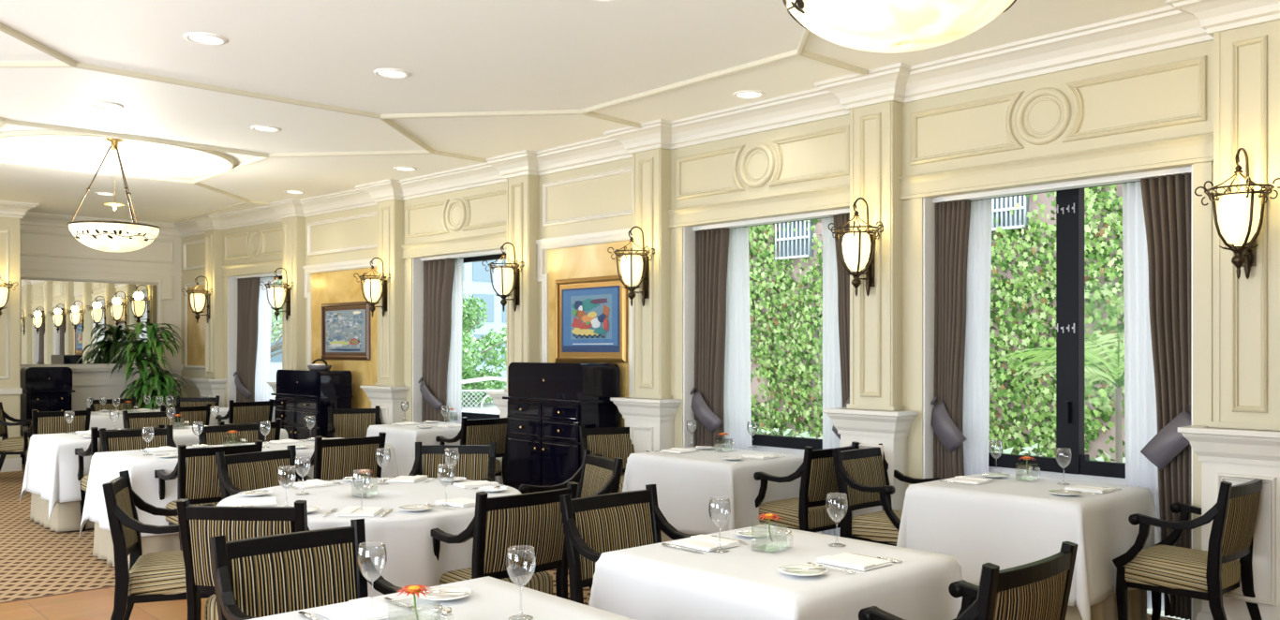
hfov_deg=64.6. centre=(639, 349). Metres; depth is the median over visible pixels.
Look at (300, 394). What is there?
bureau
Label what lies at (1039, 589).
armchair
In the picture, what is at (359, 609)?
napkin
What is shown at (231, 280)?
trim
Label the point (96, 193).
recessed light
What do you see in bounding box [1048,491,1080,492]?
butter knife
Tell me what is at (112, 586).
trim
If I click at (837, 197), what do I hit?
trim
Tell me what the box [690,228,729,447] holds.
curtain
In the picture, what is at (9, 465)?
trim
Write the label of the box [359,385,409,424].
trim
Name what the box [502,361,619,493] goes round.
bureau
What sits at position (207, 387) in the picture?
trim
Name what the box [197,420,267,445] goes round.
armchair
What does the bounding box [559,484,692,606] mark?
armchair
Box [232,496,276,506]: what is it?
napkin
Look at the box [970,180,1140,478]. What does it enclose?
window
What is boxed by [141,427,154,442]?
bowl
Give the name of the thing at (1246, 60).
pilaster
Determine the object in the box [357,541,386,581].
bowl
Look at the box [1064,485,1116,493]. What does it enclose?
napkin
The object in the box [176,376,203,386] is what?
trim
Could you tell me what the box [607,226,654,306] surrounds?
wall lantern
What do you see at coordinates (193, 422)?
wine glass
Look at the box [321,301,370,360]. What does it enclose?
framed picture
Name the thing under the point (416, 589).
flower
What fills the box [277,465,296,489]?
bowl
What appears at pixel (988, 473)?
butter knife
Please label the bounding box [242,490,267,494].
butter knife
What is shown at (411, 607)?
fork
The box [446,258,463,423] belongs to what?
sheer curtain
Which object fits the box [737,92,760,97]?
diffuser
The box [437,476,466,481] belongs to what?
plate
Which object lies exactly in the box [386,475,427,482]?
napkin
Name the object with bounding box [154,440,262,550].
armchair
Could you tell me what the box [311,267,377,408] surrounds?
trim
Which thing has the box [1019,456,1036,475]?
flower
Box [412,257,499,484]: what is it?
trim
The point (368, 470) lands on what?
wine glass
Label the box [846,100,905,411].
trim
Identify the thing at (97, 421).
tablecloth
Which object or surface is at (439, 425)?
napkin
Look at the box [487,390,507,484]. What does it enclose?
trim
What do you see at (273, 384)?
trim
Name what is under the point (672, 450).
napkin
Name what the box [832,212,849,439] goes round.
curtain
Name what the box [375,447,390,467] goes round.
bowl
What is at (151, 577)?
armchair
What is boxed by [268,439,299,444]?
napkin
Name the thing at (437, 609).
salt shaker
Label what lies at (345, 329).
artwork
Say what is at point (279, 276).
window
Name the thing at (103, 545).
table skirt
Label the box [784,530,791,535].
salt shaker
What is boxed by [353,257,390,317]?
wall lantern
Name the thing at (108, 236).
pendant lamp
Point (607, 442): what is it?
armchair
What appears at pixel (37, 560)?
floor
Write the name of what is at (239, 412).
armchair
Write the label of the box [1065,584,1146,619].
table skirt
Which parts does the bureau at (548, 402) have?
drawer, drawer, door, drawer, drawer, door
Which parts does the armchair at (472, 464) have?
armrest, post, backrest, rail, armrest, post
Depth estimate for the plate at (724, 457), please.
6.85 m
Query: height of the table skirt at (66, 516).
0.685 m
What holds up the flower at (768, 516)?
on the glass vase
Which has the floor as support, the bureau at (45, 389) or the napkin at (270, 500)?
the bureau at (45, 389)
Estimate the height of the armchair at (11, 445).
0.896 m
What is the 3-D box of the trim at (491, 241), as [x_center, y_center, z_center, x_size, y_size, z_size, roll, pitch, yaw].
[-1.884,-0.024,10.323,1.935,3.048,0.045,0,0,44]
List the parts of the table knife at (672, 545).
handle, blade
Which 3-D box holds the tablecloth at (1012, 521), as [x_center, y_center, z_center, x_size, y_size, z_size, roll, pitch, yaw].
[2.123,1.064,5.542,1.010,0.627,1.110,0,0,-42]
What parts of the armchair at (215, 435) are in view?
post, armrest, rail, backrest, post, armrest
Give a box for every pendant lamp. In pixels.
[66,137,160,252]
[782,0,1016,52]
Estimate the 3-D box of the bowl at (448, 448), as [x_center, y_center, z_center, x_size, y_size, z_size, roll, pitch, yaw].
[-1.047,0.606,5.625,0.082,0.108,0.082,0,0,-42]
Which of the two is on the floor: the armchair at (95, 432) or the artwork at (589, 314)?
the armchair at (95, 432)
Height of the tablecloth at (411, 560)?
0.691 m
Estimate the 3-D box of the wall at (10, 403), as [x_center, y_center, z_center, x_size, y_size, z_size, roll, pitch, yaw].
[-9.704,-0.150,11.518,4.350,3.300,1.300,0,0,-42]
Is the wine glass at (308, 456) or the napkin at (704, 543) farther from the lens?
the wine glass at (308, 456)
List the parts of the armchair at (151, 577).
post, rail, backrest, post, rail, armrest, seat, seat frame, armrest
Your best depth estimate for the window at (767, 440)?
7.79 m
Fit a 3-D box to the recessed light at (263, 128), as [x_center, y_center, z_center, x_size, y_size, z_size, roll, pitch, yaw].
[-3.045,-1.794,8.235,0.230,0.012,0.230,0,0,-42]
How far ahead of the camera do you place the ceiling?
6.58 m
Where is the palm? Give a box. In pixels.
[997,332,1124,462]
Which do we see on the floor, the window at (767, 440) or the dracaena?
the dracaena
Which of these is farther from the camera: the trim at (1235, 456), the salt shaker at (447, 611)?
the trim at (1235, 456)
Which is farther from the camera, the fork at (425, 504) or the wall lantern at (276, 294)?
the wall lantern at (276, 294)
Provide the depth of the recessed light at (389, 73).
6.58 m
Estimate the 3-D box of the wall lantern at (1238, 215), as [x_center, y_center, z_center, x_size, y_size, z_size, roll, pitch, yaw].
[2.931,-0.670,4.955,0.347,0.651,0.399,0,0,-43]
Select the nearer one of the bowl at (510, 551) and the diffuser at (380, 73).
the bowl at (510, 551)
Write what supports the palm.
on the ground
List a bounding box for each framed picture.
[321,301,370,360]
[554,274,626,362]
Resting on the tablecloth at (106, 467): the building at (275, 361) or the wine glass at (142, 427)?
the wine glass at (142, 427)
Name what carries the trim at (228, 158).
attached to the ceiling
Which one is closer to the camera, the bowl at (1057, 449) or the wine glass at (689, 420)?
the bowl at (1057, 449)
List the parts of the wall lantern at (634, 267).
crown, lamp shade, bracket arm, wall plate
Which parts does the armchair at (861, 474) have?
post, rail, backrest, rail, armrest, seat frame, seat, post, armrest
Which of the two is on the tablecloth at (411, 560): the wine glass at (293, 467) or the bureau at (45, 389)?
the wine glass at (293, 467)
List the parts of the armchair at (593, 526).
post, armrest, rail, rail, backrest, post, armrest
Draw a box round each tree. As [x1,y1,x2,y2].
[270,280,282,357]
[461,287,506,406]
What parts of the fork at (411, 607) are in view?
handle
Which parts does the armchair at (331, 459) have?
armrest, post, backrest, rail, post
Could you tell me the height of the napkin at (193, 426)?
0.017 m
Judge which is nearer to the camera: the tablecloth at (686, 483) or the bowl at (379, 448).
the bowl at (379, 448)
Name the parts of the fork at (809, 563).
handle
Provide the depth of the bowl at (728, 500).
3.74 m
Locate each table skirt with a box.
[29,492,94,532]
[92,522,180,568]
[660,530,697,542]
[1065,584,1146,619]
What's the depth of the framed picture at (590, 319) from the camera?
8.89 m
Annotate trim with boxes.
[0,0,1279,238]
[0,22,867,223]
[0,130,235,178]
[0,229,22,472]
[0,585,115,603]
[19,229,183,386]
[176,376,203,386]
[183,238,205,369]
[187,284,205,365]
[191,378,227,407]
[203,229,223,379]
[221,226,282,407]
[227,276,275,421]
[235,271,282,279]
[267,381,276,393]
[282,216,305,370]
[302,211,377,369]
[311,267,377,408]
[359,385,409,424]
[375,199,404,386]
[401,189,506,421]
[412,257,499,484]
[420,249,506,261]
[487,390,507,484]
[504,174,538,391]
[535,166,632,397]
[548,240,630,476]
[610,397,681,453]
[629,148,672,399]
[667,124,849,447]
[683,226,822,534]
[692,208,849,231]
[822,407,918,520]
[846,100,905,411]
[898,55,1213,619]
[922,164,1192,619]
[933,166,1191,203]
[1177,425,1279,619]
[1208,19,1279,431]
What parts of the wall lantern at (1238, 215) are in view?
crown, lamp shade, bracket arm, wall plate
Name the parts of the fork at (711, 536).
handle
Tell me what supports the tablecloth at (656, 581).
on the dining table
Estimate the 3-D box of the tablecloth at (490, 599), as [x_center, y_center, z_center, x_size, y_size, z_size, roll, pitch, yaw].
[-0.532,1.064,2.680,1.110,0.627,1.110,0,0,-42]
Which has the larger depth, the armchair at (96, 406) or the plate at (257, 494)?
the armchair at (96, 406)
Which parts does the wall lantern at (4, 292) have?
lamp shade, crown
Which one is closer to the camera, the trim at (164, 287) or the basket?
the basket
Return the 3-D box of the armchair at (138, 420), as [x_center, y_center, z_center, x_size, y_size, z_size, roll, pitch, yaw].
[-4.816,1.059,10.122,0.580,0.896,0.582,0,0,-42]
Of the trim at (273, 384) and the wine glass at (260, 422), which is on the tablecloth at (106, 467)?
the wine glass at (260, 422)
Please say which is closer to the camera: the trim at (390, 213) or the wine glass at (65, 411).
the wine glass at (65, 411)
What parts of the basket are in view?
handle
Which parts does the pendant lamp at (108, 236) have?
hanging rod, lamp shade, hanging rod, hanging rod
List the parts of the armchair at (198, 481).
armrest, post, seat, rail, backrest, rail, post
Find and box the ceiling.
[0,0,1169,223]
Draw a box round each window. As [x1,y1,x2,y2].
[266,275,282,406]
[455,253,506,419]
[732,216,833,450]
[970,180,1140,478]
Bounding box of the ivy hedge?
[729,183,1125,461]
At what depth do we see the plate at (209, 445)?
7.65 m
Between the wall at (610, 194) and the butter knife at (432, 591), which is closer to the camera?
the butter knife at (432, 591)
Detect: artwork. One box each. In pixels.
[325,309,365,352]
[561,285,619,352]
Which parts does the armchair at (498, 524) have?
armrest, post, seat, rail, backrest, rail, post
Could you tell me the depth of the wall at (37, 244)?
14.07 m
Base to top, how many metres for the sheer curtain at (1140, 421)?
2.428 m
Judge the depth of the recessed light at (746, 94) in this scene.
7.12 m
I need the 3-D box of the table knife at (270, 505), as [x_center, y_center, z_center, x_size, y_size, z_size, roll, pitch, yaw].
[-1.829,0.742,4.798,0.215,0.009,0.017,0,0,-22]
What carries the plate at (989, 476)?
on the tablecloth at (1012, 521)
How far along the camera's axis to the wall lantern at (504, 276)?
9.34 m
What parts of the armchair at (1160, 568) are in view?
leg, leg, armrest, seat, seat frame, armrest, post, rail, backrest, rail, post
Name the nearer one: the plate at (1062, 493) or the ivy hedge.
the plate at (1062, 493)
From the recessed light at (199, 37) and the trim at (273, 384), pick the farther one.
the trim at (273, 384)
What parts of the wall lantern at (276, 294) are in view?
crown, lamp shade, bracket arm, wall plate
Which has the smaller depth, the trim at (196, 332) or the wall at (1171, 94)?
the wall at (1171, 94)
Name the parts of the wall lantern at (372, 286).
crown, lamp shade, bracket arm, wall plate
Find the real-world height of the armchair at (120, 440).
0.896 m
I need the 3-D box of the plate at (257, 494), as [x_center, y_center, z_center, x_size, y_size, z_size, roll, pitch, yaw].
[-1.965,0.737,5.167,0.164,0.013,0.164,0,0,-22]
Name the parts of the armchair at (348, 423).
post, armrest, rail, backrest, post, armrest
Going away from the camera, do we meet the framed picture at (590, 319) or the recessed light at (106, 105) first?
the recessed light at (106, 105)
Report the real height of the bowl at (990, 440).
0.108 m
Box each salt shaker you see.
[431,605,442,613]
[441,607,451,615]
[775,528,783,534]
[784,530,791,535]
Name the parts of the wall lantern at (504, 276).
crown, lamp shade, bracket arm, wall plate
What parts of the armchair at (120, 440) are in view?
post, armrest, rail, backrest, post, armrest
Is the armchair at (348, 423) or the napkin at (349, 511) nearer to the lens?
the napkin at (349, 511)
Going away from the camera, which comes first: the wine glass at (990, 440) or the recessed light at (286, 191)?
the wine glass at (990, 440)
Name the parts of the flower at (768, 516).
stem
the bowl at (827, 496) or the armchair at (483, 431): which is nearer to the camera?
the bowl at (827, 496)
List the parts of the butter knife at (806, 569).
blade, handle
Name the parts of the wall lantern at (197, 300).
crown, lamp shade, bracket arm, wall plate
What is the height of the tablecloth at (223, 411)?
0.551 m
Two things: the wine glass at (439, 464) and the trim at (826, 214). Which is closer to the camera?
the wine glass at (439, 464)
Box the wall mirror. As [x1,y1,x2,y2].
[20,280,156,364]
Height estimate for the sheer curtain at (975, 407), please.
2.428 m
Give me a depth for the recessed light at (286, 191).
11.54 m
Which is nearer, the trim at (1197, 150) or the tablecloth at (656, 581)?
the tablecloth at (656, 581)
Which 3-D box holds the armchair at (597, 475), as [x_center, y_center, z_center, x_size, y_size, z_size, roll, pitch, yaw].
[-0.425,1.059,5.844,0.582,0.896,0.580,0,0,-24]
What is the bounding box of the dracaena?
[106,321,191,409]
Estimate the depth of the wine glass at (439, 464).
4.84 m
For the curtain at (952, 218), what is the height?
2.428 m
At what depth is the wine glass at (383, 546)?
2.86 m
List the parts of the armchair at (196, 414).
post, rail, backrest, post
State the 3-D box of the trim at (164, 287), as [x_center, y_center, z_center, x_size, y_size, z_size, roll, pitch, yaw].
[-7.465,-0.540,13.961,2.250,2.080,0.100,0,0,-42]
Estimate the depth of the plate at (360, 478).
5.76 m
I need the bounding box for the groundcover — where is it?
[751,425,1125,462]
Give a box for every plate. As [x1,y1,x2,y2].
[154,455,178,458]
[187,445,210,447]
[238,490,271,496]
[295,445,310,448]
[307,506,319,513]
[342,476,372,481]
[398,505,433,511]
[418,586,472,600]
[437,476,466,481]
[477,486,508,491]
[695,446,716,449]
[720,456,744,460]
[734,528,775,537]
[777,565,828,576]
[980,473,1010,477]
[1047,490,1082,495]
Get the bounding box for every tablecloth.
[19,425,288,520]
[78,437,399,538]
[89,409,160,430]
[208,407,228,426]
[216,477,520,597]
[247,576,635,619]
[366,421,498,482]
[588,524,963,619]
[622,446,823,535]
[896,472,1170,619]
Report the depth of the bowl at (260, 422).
7.70 m
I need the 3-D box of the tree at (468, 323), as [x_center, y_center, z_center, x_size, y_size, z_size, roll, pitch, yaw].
[-6.320,-0.158,31.571,5.494,4.659,5.311,0,0,45]
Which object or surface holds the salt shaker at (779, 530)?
on the tablecloth at (656, 581)
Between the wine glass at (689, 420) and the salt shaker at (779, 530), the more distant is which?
the wine glass at (689, 420)
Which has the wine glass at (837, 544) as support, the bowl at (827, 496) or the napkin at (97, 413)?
the bowl at (827, 496)
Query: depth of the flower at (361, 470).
5.15 m
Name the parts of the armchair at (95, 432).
leg, armrest, seat, post, backrest, rail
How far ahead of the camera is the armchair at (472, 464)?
6.68 m
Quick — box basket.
[306,358,332,371]
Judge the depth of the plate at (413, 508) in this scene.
4.68 m
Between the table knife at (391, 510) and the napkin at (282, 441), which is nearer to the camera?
the table knife at (391, 510)
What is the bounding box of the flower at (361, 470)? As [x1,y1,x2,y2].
[357,469,372,490]
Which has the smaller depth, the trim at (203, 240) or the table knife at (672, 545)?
the table knife at (672, 545)
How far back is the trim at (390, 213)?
10.98 m
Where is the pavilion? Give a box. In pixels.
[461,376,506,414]
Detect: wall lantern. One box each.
[0,275,18,315]
[181,275,212,323]
[259,267,293,321]
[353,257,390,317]
[481,242,524,312]
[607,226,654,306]
[827,197,883,297]
[1194,148,1279,279]
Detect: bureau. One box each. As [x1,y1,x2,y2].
[19,366,74,464]
[271,369,353,440]
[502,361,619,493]
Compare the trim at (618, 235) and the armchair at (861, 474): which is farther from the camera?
the trim at (618, 235)
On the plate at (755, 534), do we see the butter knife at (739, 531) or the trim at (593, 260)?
the butter knife at (739, 531)
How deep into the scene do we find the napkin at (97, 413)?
11.55 m
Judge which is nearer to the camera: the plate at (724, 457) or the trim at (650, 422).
the plate at (724, 457)
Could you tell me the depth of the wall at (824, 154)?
7.56 m
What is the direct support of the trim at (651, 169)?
attached to the wall at (610, 194)
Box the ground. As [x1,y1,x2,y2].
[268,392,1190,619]
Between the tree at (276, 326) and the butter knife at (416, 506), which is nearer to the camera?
the butter knife at (416, 506)
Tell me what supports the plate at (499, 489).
on the tablecloth at (411, 560)
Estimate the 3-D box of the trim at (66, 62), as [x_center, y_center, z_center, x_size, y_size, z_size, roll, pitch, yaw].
[-2.075,-1.784,6.292,5.540,0.034,17.700,0,0,-42]
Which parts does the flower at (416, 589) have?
stem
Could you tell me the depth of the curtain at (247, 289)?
13.55 m
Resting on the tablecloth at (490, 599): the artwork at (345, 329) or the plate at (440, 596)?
the plate at (440, 596)
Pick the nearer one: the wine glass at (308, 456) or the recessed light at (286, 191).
the wine glass at (308, 456)
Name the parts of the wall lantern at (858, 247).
crown, lamp shade, bracket arm, wall plate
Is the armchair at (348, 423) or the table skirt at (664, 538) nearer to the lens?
the table skirt at (664, 538)
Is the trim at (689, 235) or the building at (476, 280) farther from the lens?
the building at (476, 280)
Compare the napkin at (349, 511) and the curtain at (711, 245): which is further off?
the curtain at (711, 245)
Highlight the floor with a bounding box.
[0,462,1181,619]
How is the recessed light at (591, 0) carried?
in the ceiling
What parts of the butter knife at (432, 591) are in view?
handle, blade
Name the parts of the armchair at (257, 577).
post, armrest, rail, backrest, post, armrest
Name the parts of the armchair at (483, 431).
armrest, post, backrest, rail, seat, rail, post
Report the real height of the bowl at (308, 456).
0.108 m
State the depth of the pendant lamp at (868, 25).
2.98 m
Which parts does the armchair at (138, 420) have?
post, armrest, rail, backrest, post, armrest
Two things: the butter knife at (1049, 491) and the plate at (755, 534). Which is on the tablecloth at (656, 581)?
the plate at (755, 534)
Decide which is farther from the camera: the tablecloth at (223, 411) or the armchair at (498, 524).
the tablecloth at (223, 411)
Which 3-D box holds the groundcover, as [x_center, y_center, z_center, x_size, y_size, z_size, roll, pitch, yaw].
[1.906,1.383,11.734,1.949,0.832,9.323,0,0,-42]
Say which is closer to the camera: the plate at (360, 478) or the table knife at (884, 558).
the table knife at (884, 558)
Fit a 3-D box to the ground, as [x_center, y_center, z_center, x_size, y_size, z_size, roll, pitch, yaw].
[3.962,1.800,29.969,33.800,0.100,51.000,0,0,-42]
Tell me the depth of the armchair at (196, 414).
11.30 m
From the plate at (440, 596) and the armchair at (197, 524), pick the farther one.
the armchair at (197, 524)
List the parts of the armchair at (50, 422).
armrest, post, backrest, rail, post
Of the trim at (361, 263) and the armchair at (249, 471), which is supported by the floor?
the armchair at (249, 471)
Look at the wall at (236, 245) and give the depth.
13.19 m
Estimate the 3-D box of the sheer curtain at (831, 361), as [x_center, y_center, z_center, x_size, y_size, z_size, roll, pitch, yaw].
[1.475,0.256,7.270,0.052,2.428,0.393,0,0,-42]
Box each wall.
[0,216,19,459]
[19,226,181,437]
[181,229,224,398]
[224,221,282,276]
[305,205,377,369]
[403,181,506,421]
[538,157,632,362]
[670,114,849,399]
[902,40,1213,487]
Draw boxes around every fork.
[384,597,421,610]
[425,504,455,508]
[711,535,749,542]
[806,562,855,573]
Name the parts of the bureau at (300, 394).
drawer, drawer, door, drawer, drawer, door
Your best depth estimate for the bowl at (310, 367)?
11.49 m
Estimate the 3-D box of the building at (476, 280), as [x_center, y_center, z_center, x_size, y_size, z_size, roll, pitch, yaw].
[-7.237,-2.075,41.385,7.000,7.650,3.040,0,0,-42]
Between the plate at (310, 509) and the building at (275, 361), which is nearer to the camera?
the plate at (310, 509)
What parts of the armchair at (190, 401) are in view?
post, rail, backrest, post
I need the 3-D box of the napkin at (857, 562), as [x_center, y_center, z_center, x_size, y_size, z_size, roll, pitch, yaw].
[0.751,0.739,3.536,0.170,0.017,0.200,0,0,-42]
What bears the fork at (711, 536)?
on the tablecloth at (656, 581)
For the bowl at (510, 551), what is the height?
0.108 m
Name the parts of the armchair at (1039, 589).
armrest, armrest, post, backrest, rail, post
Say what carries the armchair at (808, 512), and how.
on the floor
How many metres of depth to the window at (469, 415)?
10.61 m
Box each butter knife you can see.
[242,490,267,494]
[399,506,432,507]
[421,590,470,594]
[736,530,774,533]
[778,567,825,570]
[982,473,1009,475]
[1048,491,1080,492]
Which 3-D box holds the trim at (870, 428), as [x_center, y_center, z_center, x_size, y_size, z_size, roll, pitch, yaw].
[1.527,0.950,6.706,0.276,1.100,0.586,0,0,-42]
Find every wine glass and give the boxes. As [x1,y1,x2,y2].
[63,411,74,433]
[141,427,154,455]
[192,421,203,445]
[259,421,270,447]
[277,465,296,506]
[294,455,311,494]
[352,469,371,493]
[357,541,386,607]
[375,447,390,484]
[437,463,454,506]
[444,447,459,484]
[506,545,535,619]
[685,419,697,446]
[708,496,730,552]
[746,421,758,447]
[825,492,848,547]
[988,440,1003,474]
[1056,447,1071,484]
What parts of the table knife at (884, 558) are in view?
handle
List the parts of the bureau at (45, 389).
leg, drawer, drawer, drawer, drawer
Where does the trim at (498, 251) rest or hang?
attached to the wall at (490, 209)
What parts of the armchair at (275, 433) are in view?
rail, backrest, post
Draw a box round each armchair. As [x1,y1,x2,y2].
[0,401,38,471]
[20,407,90,464]
[74,424,164,532]
[89,396,136,412]
[99,425,176,452]
[102,470,213,619]
[122,408,182,429]
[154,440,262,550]
[160,403,211,427]
[175,395,219,407]
[176,498,309,619]
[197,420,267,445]
[198,418,281,445]
[209,519,402,619]
[215,399,274,424]
[215,445,336,499]
[296,431,386,480]
[327,405,381,438]
[408,442,496,481]
[430,481,578,599]
[435,415,507,486]
[518,449,623,592]
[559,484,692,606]
[579,425,648,492]
[753,441,859,538]
[832,443,942,546]
[858,541,1078,619]
[1112,478,1262,619]
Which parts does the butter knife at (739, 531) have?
handle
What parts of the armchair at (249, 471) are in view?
post, armrest, rail, backrest, post, armrest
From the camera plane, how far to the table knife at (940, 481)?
5.66 m
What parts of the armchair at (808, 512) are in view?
armrest, seat, post, seat frame, rail, backrest, rail, post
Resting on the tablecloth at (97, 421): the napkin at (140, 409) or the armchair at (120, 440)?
the napkin at (140, 409)
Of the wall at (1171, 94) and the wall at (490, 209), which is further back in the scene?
the wall at (490, 209)
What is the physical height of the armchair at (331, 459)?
0.896 m
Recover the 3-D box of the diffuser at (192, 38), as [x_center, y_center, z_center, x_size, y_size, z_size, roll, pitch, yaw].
[-2.513,-1.796,5.852,0.168,0.003,0.168,0,0,-42]
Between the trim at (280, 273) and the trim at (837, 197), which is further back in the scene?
the trim at (280, 273)
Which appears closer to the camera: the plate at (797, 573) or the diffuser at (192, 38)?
the plate at (797, 573)
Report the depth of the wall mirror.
13.83 m
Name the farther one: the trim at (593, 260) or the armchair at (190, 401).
the armchair at (190, 401)
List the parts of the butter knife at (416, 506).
handle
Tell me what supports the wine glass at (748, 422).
on the tablecloth at (686, 483)
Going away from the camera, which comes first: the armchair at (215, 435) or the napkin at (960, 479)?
the napkin at (960, 479)
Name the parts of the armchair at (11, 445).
backrest, post, seat frame, seat, armrest, armrest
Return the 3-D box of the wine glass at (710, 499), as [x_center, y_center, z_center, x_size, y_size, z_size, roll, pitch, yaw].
[0.295,0.649,3.750,0.082,0.196,0.082,0,0,-42]
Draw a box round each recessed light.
[89,101,123,109]
[94,192,116,195]
[183,31,226,44]
[251,125,280,132]
[283,190,305,193]
[373,68,410,78]
[393,166,416,171]
[591,0,616,1]
[732,89,765,99]
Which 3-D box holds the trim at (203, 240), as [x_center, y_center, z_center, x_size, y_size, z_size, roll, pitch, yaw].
[-6.288,-0.634,14.334,0.857,1.818,0.030,0,0,45]
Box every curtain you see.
[233,277,260,401]
[254,277,274,401]
[418,258,455,422]
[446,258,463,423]
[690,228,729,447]
[723,227,751,450]
[822,217,842,536]
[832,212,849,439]
[930,199,970,479]
[962,199,991,476]
[1122,181,1164,610]
[1140,173,1191,619]
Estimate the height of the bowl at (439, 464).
0.108 m
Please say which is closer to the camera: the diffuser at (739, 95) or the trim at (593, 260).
the diffuser at (739, 95)
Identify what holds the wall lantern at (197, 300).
attached to the wall at (195, 253)
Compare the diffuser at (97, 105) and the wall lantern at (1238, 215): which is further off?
the diffuser at (97, 105)
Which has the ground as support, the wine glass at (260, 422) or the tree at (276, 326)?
the tree at (276, 326)
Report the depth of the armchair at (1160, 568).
4.89 m
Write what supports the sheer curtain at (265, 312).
hanging from the wall at (236, 245)
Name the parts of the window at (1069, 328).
handle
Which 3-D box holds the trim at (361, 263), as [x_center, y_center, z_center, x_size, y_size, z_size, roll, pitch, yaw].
[-3.465,-0.471,11.797,1.730,2.142,0.035,0,0,42]
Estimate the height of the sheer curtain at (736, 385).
2.428 m
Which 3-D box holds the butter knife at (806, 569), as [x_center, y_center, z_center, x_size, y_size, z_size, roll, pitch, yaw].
[0.538,0.729,3.359,0.155,0.011,0.016,0,0,6]
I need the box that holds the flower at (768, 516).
[757,513,781,541]
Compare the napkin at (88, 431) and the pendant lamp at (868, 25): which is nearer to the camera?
the pendant lamp at (868, 25)
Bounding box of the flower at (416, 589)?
[395,584,431,619]
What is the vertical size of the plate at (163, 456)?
0.013 m
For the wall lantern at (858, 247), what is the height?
0.651 m
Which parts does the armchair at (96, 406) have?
post, backrest, rail, post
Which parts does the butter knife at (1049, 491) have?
handle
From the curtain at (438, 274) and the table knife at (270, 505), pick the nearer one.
the table knife at (270, 505)
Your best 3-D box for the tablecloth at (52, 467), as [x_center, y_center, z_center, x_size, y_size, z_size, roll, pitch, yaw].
[-4.334,1.064,9.198,2.060,0.627,1.070,0,0,-42]
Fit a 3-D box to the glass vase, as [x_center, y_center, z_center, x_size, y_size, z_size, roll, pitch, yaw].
[0.612,0.702,7.431,0.097,0.092,0.097,0,0,42]
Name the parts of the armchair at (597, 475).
armrest, post, backrest, armrest, rail, post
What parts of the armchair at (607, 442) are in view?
post, armrest, rail, backrest, seat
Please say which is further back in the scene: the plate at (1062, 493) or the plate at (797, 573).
the plate at (1062, 493)
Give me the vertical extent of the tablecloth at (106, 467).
0.627 m
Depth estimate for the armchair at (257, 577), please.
3.47 m
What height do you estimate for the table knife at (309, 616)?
0.009 m
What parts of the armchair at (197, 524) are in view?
post, rail, seat, rail, backrest, post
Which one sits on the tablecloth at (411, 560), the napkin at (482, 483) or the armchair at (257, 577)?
the napkin at (482, 483)
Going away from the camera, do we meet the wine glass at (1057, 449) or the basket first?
the wine glass at (1057, 449)
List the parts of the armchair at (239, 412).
armrest, post, backrest, rail, post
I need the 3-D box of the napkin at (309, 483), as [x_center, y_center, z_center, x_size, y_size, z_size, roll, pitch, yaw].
[-1.813,0.739,5.569,0.170,0.017,0.200,0,0,-43]
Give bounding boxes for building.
[269,280,282,393]
[462,259,506,388]
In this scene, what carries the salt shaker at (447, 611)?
on the tablecloth at (490, 599)
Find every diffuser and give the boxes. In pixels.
[94,103,119,107]
[189,35,221,43]
[254,127,276,131]
[378,71,404,76]
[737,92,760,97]
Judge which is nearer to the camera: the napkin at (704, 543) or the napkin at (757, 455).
the napkin at (704, 543)
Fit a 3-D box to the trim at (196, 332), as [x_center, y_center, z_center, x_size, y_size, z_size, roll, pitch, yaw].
[-6.280,-0.345,14.342,0.712,1.150,0.008,0,0,45]
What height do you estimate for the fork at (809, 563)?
0.007 m
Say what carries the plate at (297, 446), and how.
on the tablecloth at (106, 467)
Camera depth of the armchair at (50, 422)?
10.43 m
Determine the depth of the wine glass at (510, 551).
2.80 m
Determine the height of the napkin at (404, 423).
0.017 m
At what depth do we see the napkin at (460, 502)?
4.86 m
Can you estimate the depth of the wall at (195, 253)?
14.48 m
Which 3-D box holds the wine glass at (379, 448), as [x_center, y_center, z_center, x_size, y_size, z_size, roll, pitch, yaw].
[-1.427,0.649,5.625,0.082,0.196,0.082,0,0,-42]
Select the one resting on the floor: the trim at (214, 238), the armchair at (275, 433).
the armchair at (275, 433)
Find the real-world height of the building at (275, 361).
5.500 m
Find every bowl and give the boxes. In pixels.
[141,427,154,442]
[259,421,270,435]
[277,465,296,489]
[294,455,311,476]
[306,365,332,371]
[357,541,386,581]
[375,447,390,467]
[437,463,454,487]
[444,447,459,467]
[506,545,535,587]
[708,496,730,527]
[825,492,848,522]
[988,440,1003,459]
[1056,447,1071,467]
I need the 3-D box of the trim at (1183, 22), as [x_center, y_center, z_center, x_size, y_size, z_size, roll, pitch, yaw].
[-0.858,-1.710,8.450,18.793,0.180,6.263,0,0,26]
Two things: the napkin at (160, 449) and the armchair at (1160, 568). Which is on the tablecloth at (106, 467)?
the napkin at (160, 449)
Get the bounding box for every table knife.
[235,505,278,506]
[297,611,317,619]
[380,508,392,517]
[661,543,703,553]
[852,553,902,563]
[939,480,974,485]
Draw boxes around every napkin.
[74,430,90,434]
[97,413,118,415]
[131,408,149,411]
[145,446,177,451]
[184,425,208,429]
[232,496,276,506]
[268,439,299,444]
[288,479,333,488]
[313,596,402,619]
[336,506,384,517]
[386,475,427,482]
[394,421,418,425]
[435,497,476,507]
[437,424,461,428]
[453,480,498,488]
[661,447,696,453]
[671,535,739,551]
[742,453,779,459]
[817,552,893,571]
[946,476,992,484]
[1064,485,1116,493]
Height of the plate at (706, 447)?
0.013 m
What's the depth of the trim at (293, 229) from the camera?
12.35 m
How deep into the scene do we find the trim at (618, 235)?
9.06 m

